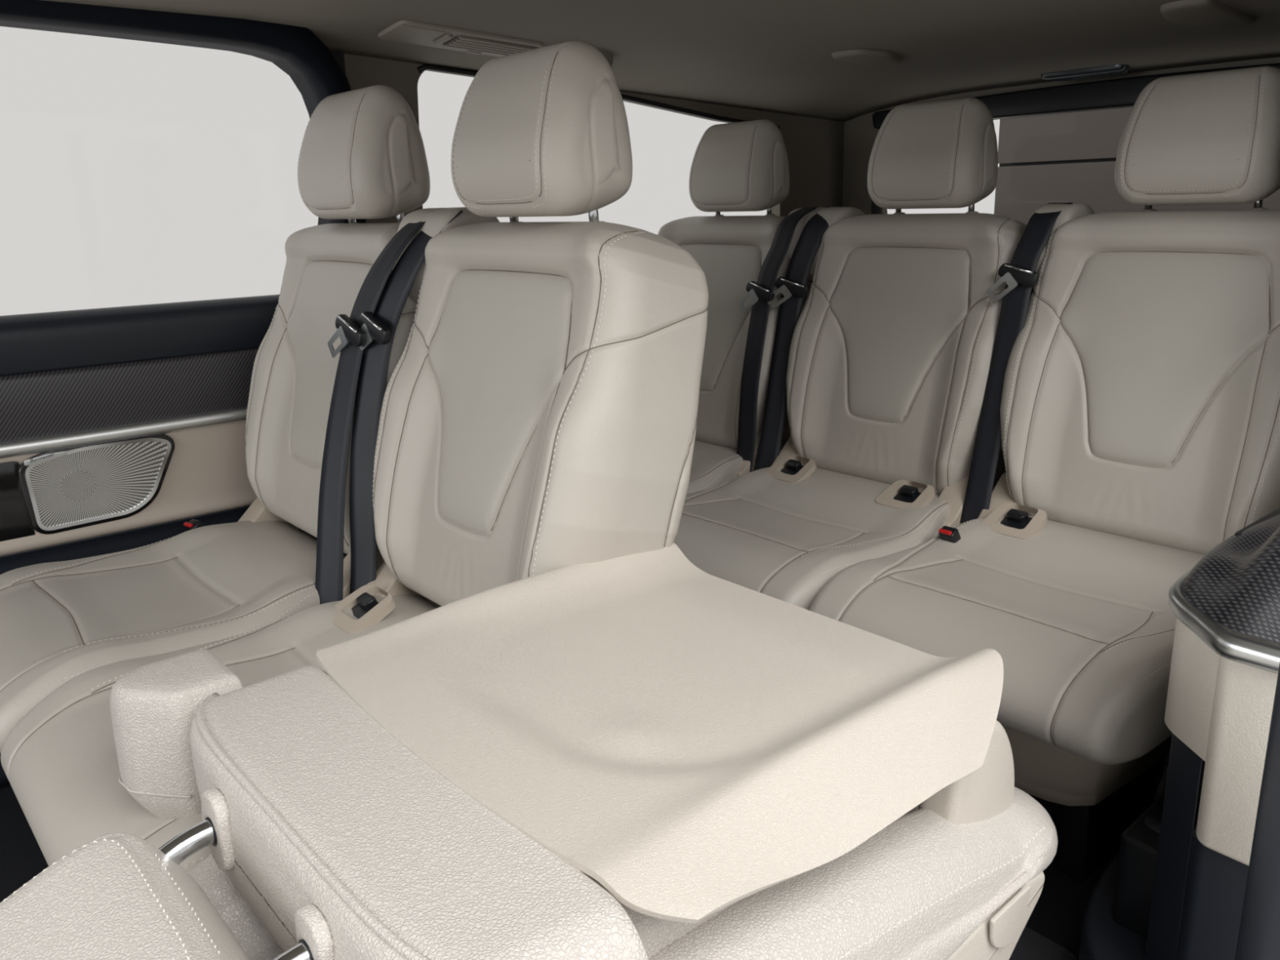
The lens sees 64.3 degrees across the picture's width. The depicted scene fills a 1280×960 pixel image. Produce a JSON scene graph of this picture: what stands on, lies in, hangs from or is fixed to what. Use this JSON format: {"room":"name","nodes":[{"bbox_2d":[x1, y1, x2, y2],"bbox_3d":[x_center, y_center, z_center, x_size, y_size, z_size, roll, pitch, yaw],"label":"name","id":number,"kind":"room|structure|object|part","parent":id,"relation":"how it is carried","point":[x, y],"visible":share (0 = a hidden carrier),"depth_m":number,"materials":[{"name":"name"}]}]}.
{"room":"van interior","nodes":[
{"label":"van interior","id":0,"kind":"room"},
{"bbox_2d":[0,751,1169,959],"bbox_3d":[-0.224,0.588,1.504,3.500,0.042,1.600,-14,19,-38],"label":"floor","id":1,"kind":"structure","parent":0,"point":[1057,915],"depth_m":1.47,"materials":[{"name":"black"}]},
{"bbox_2d":[0,84,447,752],"bbox_3d":[-0.640,-0.015,1.553,0.757,1.116,0.506,-14,19,-38],"label":"passenger seat","id":2,"kind":"object","parent":1,"relation":"on","point":[362,155],"visible":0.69,"depth_m":1.55,"materials":[{"name":"leather"}]},
{"bbox_2d":[0,520,346,752],"bbox_3d":[-0.715,0.208,1.545,0.537,0.142,0.494,-14,19,-38],"label":"seat cushion","id":3,"kind":"object","parent":2,"relation":"on","point":[61,621],"depth_m":1.48,"materials":[{"name":"leather"}]},
{"bbox_2d":[183,519,204,530],"bbox_3d":[-0.771,0.101,1.798,0.028,0.067,0.054,10,19,37],"label":"seat belt buckle","id":4,"kind":"object","parent":2,"relation":"attached to","point":[192,524],"visible":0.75,"depth_m":1.77,"materials":[{"name":"black plastic"}]},
{"bbox_3d":[-0.469,-0.160,1.669,0.182,0.516,0.484,5,7,-42],"label":"backrest","id":5,"kind":"part","parent":2,"relation":"part of","materials":[{"name":"leather"}]},
{"bbox_3d":[-0.483,-0.445,1.702,0.018,0.083,0.012,-14,19,-38],"label":"headrest post","id":6,"kind":"part","parent":2,"relation":"part of","materials":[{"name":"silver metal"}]},
{"bbox_2d":[315,220,426,604],"bbox_3d":[-0.394,-0.092,1.482,0.241,0.572,0.115,-12,18,-34],"label":"belt","id":7,"kind":"object","parent":2,"relation":"attached to","point":[331,515],"visible":0.93,"depth_m":1.46,"materials":[{"name":"black fabric"}]},
{"bbox_3d":[-0.372,-0.413,1.575,0.018,0.083,0.012,-14,19,-38],"label":"headrest post","id":8,"kind":"part","parent":2,"relation":"part of","materials":[{"name":"silver metal"}]},
{"bbox_2d":[0,40,708,871],"bbox_3d":[-0.327,0.074,1.194,0.757,1.116,0.506,-14,19,-38],"label":"passenger seat","id":9,"kind":"object","parent":1,"relation":"on","point":[539,411],"visible":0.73,"depth_m":1.18,"materials":[{"name":"leather"}]},
{"bbox_2d":[0,594,438,871],"bbox_3d":[-0.400,0.297,1.184,0.537,0.142,0.494,-14,19,-38],"label":"seat cushion","id":10,"kind":"object","parent":9,"relation":"on","point":[60,762],"depth_m":1.14,"materials":[{"name":"leather"}]},
{"bbox_2d":[349,210,462,594],"bbox_3d":[-0.350,-0.095,1.460,0.202,0.563,0.111,-11,18,-31],"label":"belt","id":11,"kind":"object","parent":9,"relation":"attached to","point":[380,328],"visible":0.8,"depth_m":1.44,"materials":[{"name":"black fabric"}]},
{"bbox_3d":[-0.167,-0.355,1.341,0.018,0.083,0.012,-14,19,-38],"label":"headrest post","id":12,"kind":"part","parent":9,"relation":"part of","materials":[{"name":"silver metal"}]},
{"bbox_3d":[-0.153,-0.071,1.308,0.182,0.516,0.484,5,7,-42],"label":"backrest","id":13,"kind":"part","parent":9,"relation":"part of","materials":[{"name":"leather"}]},
{"bbox_3d":[-0.056,-0.324,1.214,0.018,0.083,0.012,-14,19,-38],"label":"headrest post","id":14,"kind":"part","parent":9,"relation":"part of","materials":[{"name":"silver metal"}]},
{"bbox_2d":[0,542,1057,959],"bbox_3d":[-0.114,0.436,0.916,0.876,0.553,0.630,-14,19,-38],"label":"seat","id":15,"kind":"object","parent":1,"relation":"on","point":[651,755],"visible":1,"depth_m":0.76,"materials":[{"name":"leather"}]},
{"bbox_3d":[-0.427,0.256,0.951,0.101,0.166,0.099,-14,19,-38],"label":"armrest","id":16,"kind":"part","parent":15,"relation":"part of","materials":[{"name":"leather"}]},
{"bbox_3d":[-0.337,0.284,0.749,0.154,0.057,0.018,-14,19,-38],"label":"headrest post","id":17,"kind":"part","parent":15,"relation":"part of","materials":[{"name":"silver metal"}]},
{"bbox_2d":[200,787,235,871],"bbox_3d":[-0.315,0.262,0.763,0.011,0.062,0.042,-14,19,-38],"label":"socket","id":18,"kind":"object","parent":15,"relation":"attached to","point":[218,804],"depth_m":0.75,"materials":[{"name":"leather"}]},
{"bbox_3d":[-0.223,0.316,0.619,0.154,0.057,0.018,-14,19,-38],"label":"headrest post","id":19,"kind":"part","parent":15,"relation":"part of","materials":[{"name":"silver metal"}]},
{"bbox_2d":[294,903,333,959],"bbox_3d":[-0.201,0.294,0.632,0.011,0.062,0.042,-14,19,-38],"label":"socket","id":20,"kind":"object","parent":15,"relation":"attached to","point":[313,922],"depth_m":0.62,"materials":[{"name":"leather"}]},
{"bbox_3d":[-0.056,0.241,0.865,0.526,0.124,0.506,-14,19,-38],"label":"backrest","id":21,"kind":"part","parent":15,"relation":"part of","materials":[{"name":"leather"}]},
{"bbox_2d":[186,786,1057,959],"bbox_3d":[-0.022,0.365,0.885,0.731,0.208,0.472,-14,19,-38],"label":"seat back","id":22,"kind":"object","parent":15,"relation":"on","point":[959,875],"depth_m":0.80,"materials":[{"name":"leather"}]},
{"bbox_2d":[657,119,825,493],"bbox_3d":[0.017,-0.201,2.201,0.733,1.102,0.500,-14,19,-38],"label":"passenger seat","id":23,"kind":"object","parent":1,"relation":"on","point":[740,166],"visible":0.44,"depth_m":2.21,"materials":[{"name":"leather"}]},
{"bbox_2d":[686,440,742,493],"bbox_3d":[-0.053,0.014,2.199,0.537,0.140,0.488,-14,19,-38],"label":"seat cushion","id":24,"kind":"object","parent":23,"relation":"on","point":[715,463],"depth_m":2.12,"materials":[{"name":"leather"}]},
{"bbox_3d":[0.186,-0.340,2.321,0.182,0.516,0.484,2,9,-41],"label":"backrest","id":25,"kind":"part","parent":23,"relation":"part of","materials":[{"name":"leather"}]},
{"bbox_3d":[0.283,-0.598,2.232,0.017,0.081,0.011,-14,19,-38],"label":"headrest post","id":26,"kind":"part","parent":23,"relation":"part of","materials":[{"name":"silver metal"}]},
{"bbox_2d":[736,206,818,472],"bbox_3d":[0.276,-0.276,2.137,0.193,0.571,0.082,-9,17,-24],"label":"belt","id":27,"kind":"object","parent":23,"relation":"attached to","point":[761,292],"visible":0.98,"depth_m":2.10,"materials":[{"name":"black fabric"}]},
{"bbox_2d":[673,97,1033,609],"bbox_3d":[0.335,-0.110,1.838,0.733,1.102,0.500,-14,19,-38],"label":"passenger seat","id":28,"kind":"object","parent":1,"relation":"on","point":[892,343],"visible":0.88,"depth_m":1.85,"materials":[{"name":"leather"}]},
{"bbox_2d":[754,207,828,471],"bbox_3d":[0.316,-0.273,2.099,0.202,0.556,0.072,-10,17,-29],"label":"belt","id":29,"kind":"object","parent":28,"relation":"attached to","point":[793,287],"visible":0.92,"depth_m":2.08,"materials":[{"name":"black fabric"}]},
{"bbox_2d":[673,464,949,609],"bbox_3d":[0.270,0.106,1.829,0.537,0.140,0.488,-14,19,-38],"label":"seat cushion","id":30,"kind":"object","parent":28,"relation":"on","point":[781,532],"depth_m":1.75,"materials":[{"name":"leather"}]},
{"bbox_3d":[0.502,-0.536,1.981,0.017,0.081,0.011,-14,19,-38],"label":"headrest post","id":31,"kind":"part","parent":28,"relation":"part of","materials":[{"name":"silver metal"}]},
{"bbox_3d":[0.510,-0.248,1.950,0.182,0.516,0.484,2,9,-41],"label":"backrest","id":32,"kind":"part","parent":28,"relation":"part of","materials":[{"name":"leather"}]},
{"bbox_3d":[0.606,-0.506,1.862,0.017,0.081,0.011,-14,19,-38],"label":"headrest post","id":33,"kind":"part","parent":28,"relation":"part of","materials":[{"name":"silver metal"}]},
{"bbox_2d":[1008,926,1077,959],"bbox_3d":[0.451,0.633,1.173,0.300,0.010,0.240,-14,19,-38],"label":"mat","id":34,"kind":"object","parent":1,"relation":"on","point":[1031,945],"visible":0.41,"depth_m":1.29,"materials":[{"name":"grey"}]},
{"bbox_2d":[808,66,1279,881],"bbox_3d":[0.645,-0.022,1.483,0.733,1.102,0.500,-14,19,-38],"label":"passenger seat","id":35,"kind":"object","parent":1,"relation":"on","point":[1140,408],"visible":0.88,"depth_m":1.49,"materials":[{"name":"leather"}]},
{"bbox_2d":[937,525,960,542],"bbox_3d":[0.507,0.106,1.651,0.054,0.067,0.028,-14,19,-38],"label":"seat belt buckle","id":36,"kind":"object","parent":35,"relation":"attached to","point":[952,535],"visible":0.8,"depth_m":1.63,"materials":[{"name":"black plastic"}]},
{"bbox_2d":[808,515,1204,764],"bbox_3d":[0.580,0.194,1.474,0.537,0.140,0.488,-14,19,-38],"label":"seat cushion","id":37,"kind":"object","parent":35,"relation":"on","point":[1077,612],"depth_m":1.38,"materials":[{"name":"leather"}]},
{"bbox_2d":[960,202,1072,524],"bbox_3d":[0.632,-0.186,1.741,0.189,0.553,0.086,-14,19,-38],"label":"belt","id":38,"kind":"object","parent":35,"relation":"attached to","point":[1020,275],"visible":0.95,"depth_m":1.72,"materials":[{"name":"black fabric"}]},
{"bbox_3d":[0.694,0.458,1.491,0.240,0.168,0.040,-14,19,-38],"label":"leg","id":39,"kind":"part","parent":35,"relation":"part of","materials":[{"name":"black plastic"}]},
{"bbox_3d":[0.820,-0.160,1.596,0.182,0.516,0.484,2,9,-41],"label":"backrest","id":40,"kind":"part","parent":35,"relation":"part of","materials":[{"name":"leather"}]},
{"bbox_3d":[0.812,-0.448,1.626,0.017,0.081,0.011,-14,19,-38],"label":"headrest post","id":41,"kind":"part","parent":35,"relation":"part of","materials":[{"name":"silver metal"}]},
{"bbox_2d":[1141,208,1156,211],"bbox_3d":[0.817,-0.428,1.635,0.025,0.014,0.025,-14,19,-38],"label":"socket","id":42,"kind":"object","parent":35,"relation":"attached to","point":[1144,210],"depth_m":1.63,"materials":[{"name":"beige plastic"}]},
{"bbox_3d":[0.916,-0.418,1.508,0.017,0.081,0.011,-14,19,-38],"label":"headrest post","id":43,"kind":"part","parent":35,"relation":"part of","materials":[{"name":"silver metal"}]},
{"bbox_2d":[1249,207,1266,209],"bbox_3d":[0.920,-0.398,1.516,0.025,0.014,0.025,-14,19,-38],"label":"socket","id":44,"kind":"object","parent":35,"relation":"attached to","point":[1254,208],"depth_m":1.51,"materials":[{"name":"beige plastic"}]},
{"bbox_2d":[1078,733,1248,959],"bbox_3d":[0.840,0.390,1.258,0.909,0.414,0.332,-14,19,-38],"label":"trim","id":45,"kind":"structure","parent":1,"relation":"on","point":[1166,895],"depth_m":1.04,"materials":[{"name":"black plastic"}]},
{"bbox_3d":[0.624,0.448,1.190,0.180,0.132,0.074,-14,19,-38],"label":"seat rail","id":46,"kind":"part","parent":45,"relation":"part of","materials":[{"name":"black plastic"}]},
{"bbox_3d":[0.848,0.374,1.301,0.837,0.406,0.044,-14,19,-38],"label":"panel","id":47,"kind":"part","parent":45,"relation":"part of","materials":[{"name":"black plastic"}]},
{"bbox_3d":[0.650,0.499,1.012,0.184,0.326,0.174,-14,19,-38],"label":"jamb panel","id":48,"kind":"part","parent":45,"relation":"part of","materials":[{"name":"black plastic"}]},
{"bbox_2d":[1164,507,1279,866],"bbox_3d":[0.864,0.090,1.147,0.857,0.383,0.248,-14,19,-38],"label":"trim panel","id":49,"kind":"object","parent":45,"relation":"on","point":[1225,658],"visible":1,"depth_m":0.93,"materials":[{"name":"beige plastic"}]},
{"bbox_2d":[1234,507,1279,535],"bbox_3d":[0.699,0.047,1.096,0.227,0.022,0.036,-14,19,-38],"label":"tray","id":50,"kind":"object","parent":49,"relation":"on","point":[1267,525],"depth_m":1.04,"materials":[{"name":"plastic"}]},
{"bbox_2d":[343,53,844,607],"bbox_3d":[0.027,-0.377,2.517,1.500,1.300,0.030,-14,19,-38],"label":"window frame","id":51,"kind":"structure","parent":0,"point":[815,147],"depth_m":2.71,"materials":[{"name":"brown"}]},
{"bbox_2d":[0,52,346,786],"bbox_3d":[-1.296,-0.044,1.421,2.000,1.300,0.065,-14,19,-38],"label":"door","id":52,"kind":"structure","parent":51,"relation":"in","point":[121,428],"depth_m":1.74,"materials":[{"name":"black plastic"}]},
{"bbox_3d":[-0.975,-0.036,1.672,0.065,0.014,0.006,-14,19,-38],"label":"name plate","id":53,"kind":"part","parent":52,"relation":"part of","materials":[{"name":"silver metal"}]},
{"bbox_2d":[29,441,167,526],"bbox_3d":[-0.914,0.003,1.738,0.218,0.121,0.004,-14,19,-38],"label":"speaker grille","id":54,"kind":"object","parent":52,"relation":"attached to","point":[83,483],"depth_m":1.73,"materials":[{"name":"silver metal"}]},
{"bbox_3d":[-1.248,0.094,1.485,1.900,0.162,0.031,-14,19,-38],"label":"panel","id":55,"kind":"part","parent":52,"relation":"part of","materials":[{"name":"beige plastic"}]},
{"bbox_3d":[-1.252,-0.056,1.444,1.900,0.108,0.033,-14,19,-38],"label":"carbon trim","id":56,"kind":"part","parent":52,"relation":"part of","materials":[{"name":"black plastic"}]},
{"bbox_3d":[-1.243,0.363,1.561,1.900,0.398,0.025,-14,19,-38],"label":"trim","id":57,"kind":"part","parent":52,"relation":"part of","materials":[{"name":"beige leather"}]},
{"bbox_2d":[0,0,366,225],"bbox_3d":[-1.246,-0.434,1.326,1.865,0.544,0.114,-14,19,-38],"label":"window","id":58,"kind":"structure","parent":52,"relation":"attached to","point":[311,65],"depth_m":1.67,"materials":[{"name":"black plastic"}]},
{"bbox_2d":[417,63,780,128],"bbox_3d":[-0.040,-0.702,2.368,1.074,0.436,0.029,-14,19,-38],"label":"window","id":59,"kind":"structure","parent":51,"relation":"in","point":[423,68],"depth_m":2.36,"materials":[{"name":"black plastic"}]},
{"bbox_2d":[43,0,1279,122],"bbox_3d":[-0.248,-0.602,1.174,3.501,0.158,1.529,-14,19,-38],"label":"ceiling","id":60,"kind":"structure","parent":0,"point":[768,55],"depth_m":1.86,"materials":[{"name":"brown"}]},
{"bbox_2d":[377,20,542,57],"bbox_3d":[-0.326,-0.810,1.876,0.300,0.038,0.107,-14,19,-38],"label":"ceiling vent","id":61,"kind":"object","parent":60,"relation":"in","point":[410,32],"visible":0.8,"depth_m":1.85,"materials":[{"name":"beige plastic"}]},
{"bbox_2d":[600,51,613,67],"bbox_3d":[-0.130,-0.836,2.030,0.162,0.044,0.101,-14,19,-38],"label":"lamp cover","id":62,"kind":"object","parent":60,"relation":"attached to","point":[609,57],"visible":0.07,"depth_m":2.02,"materials":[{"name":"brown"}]},
{"bbox_2d":[831,49,902,66],"bbox_3d":[0.472,-0.859,2.070,0.168,0.023,0.091,-14,19,-38],"label":"sensor cover","id":63,"kind":"object","parent":60,"relation":"attached to","point":[866,57],"visible":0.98,"depth_m":2.04,"materials":[{"name":"brown"}]},
{"bbox_2d":[1040,64,1129,80],"bbox_3d":[0.968,-0.882,2.207,0.060,0.019,0.190,-14,19,-38],"label":"recessed light","id":64,"kind":"object","parent":60,"relation":"in","point":[1118,69],"visible":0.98,"depth_m":2.19,"materials":[{"name":"grey plastic"}]},
{"bbox_2d":[1160,0,1255,26],"bbox_3d":[0.901,-0.748,1.636,0.213,0.026,0.101,-14,19,-38],"label":"sensor cover","id":65,"kind":"object","parent":60,"relation":"attached to","point":[1199,13],"visible":0.99,"depth_m":1.61,"materials":[{"name":"brown"}]},
{"bbox_2d":[842,57,1279,472],"bbox_3d":[1.081,-0.361,2.395,0.030,1.280,1.520,-14,19,-38],"label":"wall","id":66,"kind":"structure","parent":0,"point":[860,132],"depth_m":2.77,"materials":[{"name":"brown"}]},
{"bbox_2d":[871,200,882,213],"bbox_3d":[1.053,-0.702,2.305,0.028,0.310,1.274,-14,19,-38],"label":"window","id":67,"kind":"structure","parent":66,"relation":"in","point":[875,209],"depth_m":2.78,"materials":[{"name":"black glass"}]},
{"bbox_2d":[872,62,1279,128],"bbox_3d":[1.036,-0.853,2.253,0.030,0.061,1.263,-14,19,-38],"label":"trim","id":68,"kind":"structure","parent":66,"relation":"attached to","point":[1117,93],"depth_m":2.30,"materials":[{"name":"black plastic"}]},
{"bbox_2d":[1235,662,1279,959],"bbox_3d":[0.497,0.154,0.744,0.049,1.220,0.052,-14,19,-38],"label":"door","id":69,"kind":"structure","parent":0,"point":[1259,935],"depth_m":0.78,"materials":[{"name":"black plastic"}]},
{"label":"outside","id":70,"kind":"structure","parent":0,"visible":0},
{"bbox_2d":[994,106,1279,224],"bbox_3d":[1.981,-0.755,2.573,0.050,1.900,2.365,-14,19,-38],"label":"wall","id":71,"kind":"structure","parent":70,"point":[1066,157],"depth_m":3.23,"materials":[{"name":"grey plastic"}]},
{"bbox_3d":[1.967,-1.259,2.437,0.050,0.856,2.365,-14,19,-38],"label":"panel","id":72,"kind":"part","parent":71,"relation":"part of","materials":[{"name":"grey plastic"}]},
{"bbox_3d":[1.992,-0.337,2.687,0.050,1.034,2.365,-14,19,-38],"label":"panel","id":73,"kind":"part","parent":71,"relation":"part of","materials":[{"name":"grey plastic"}]}
]}

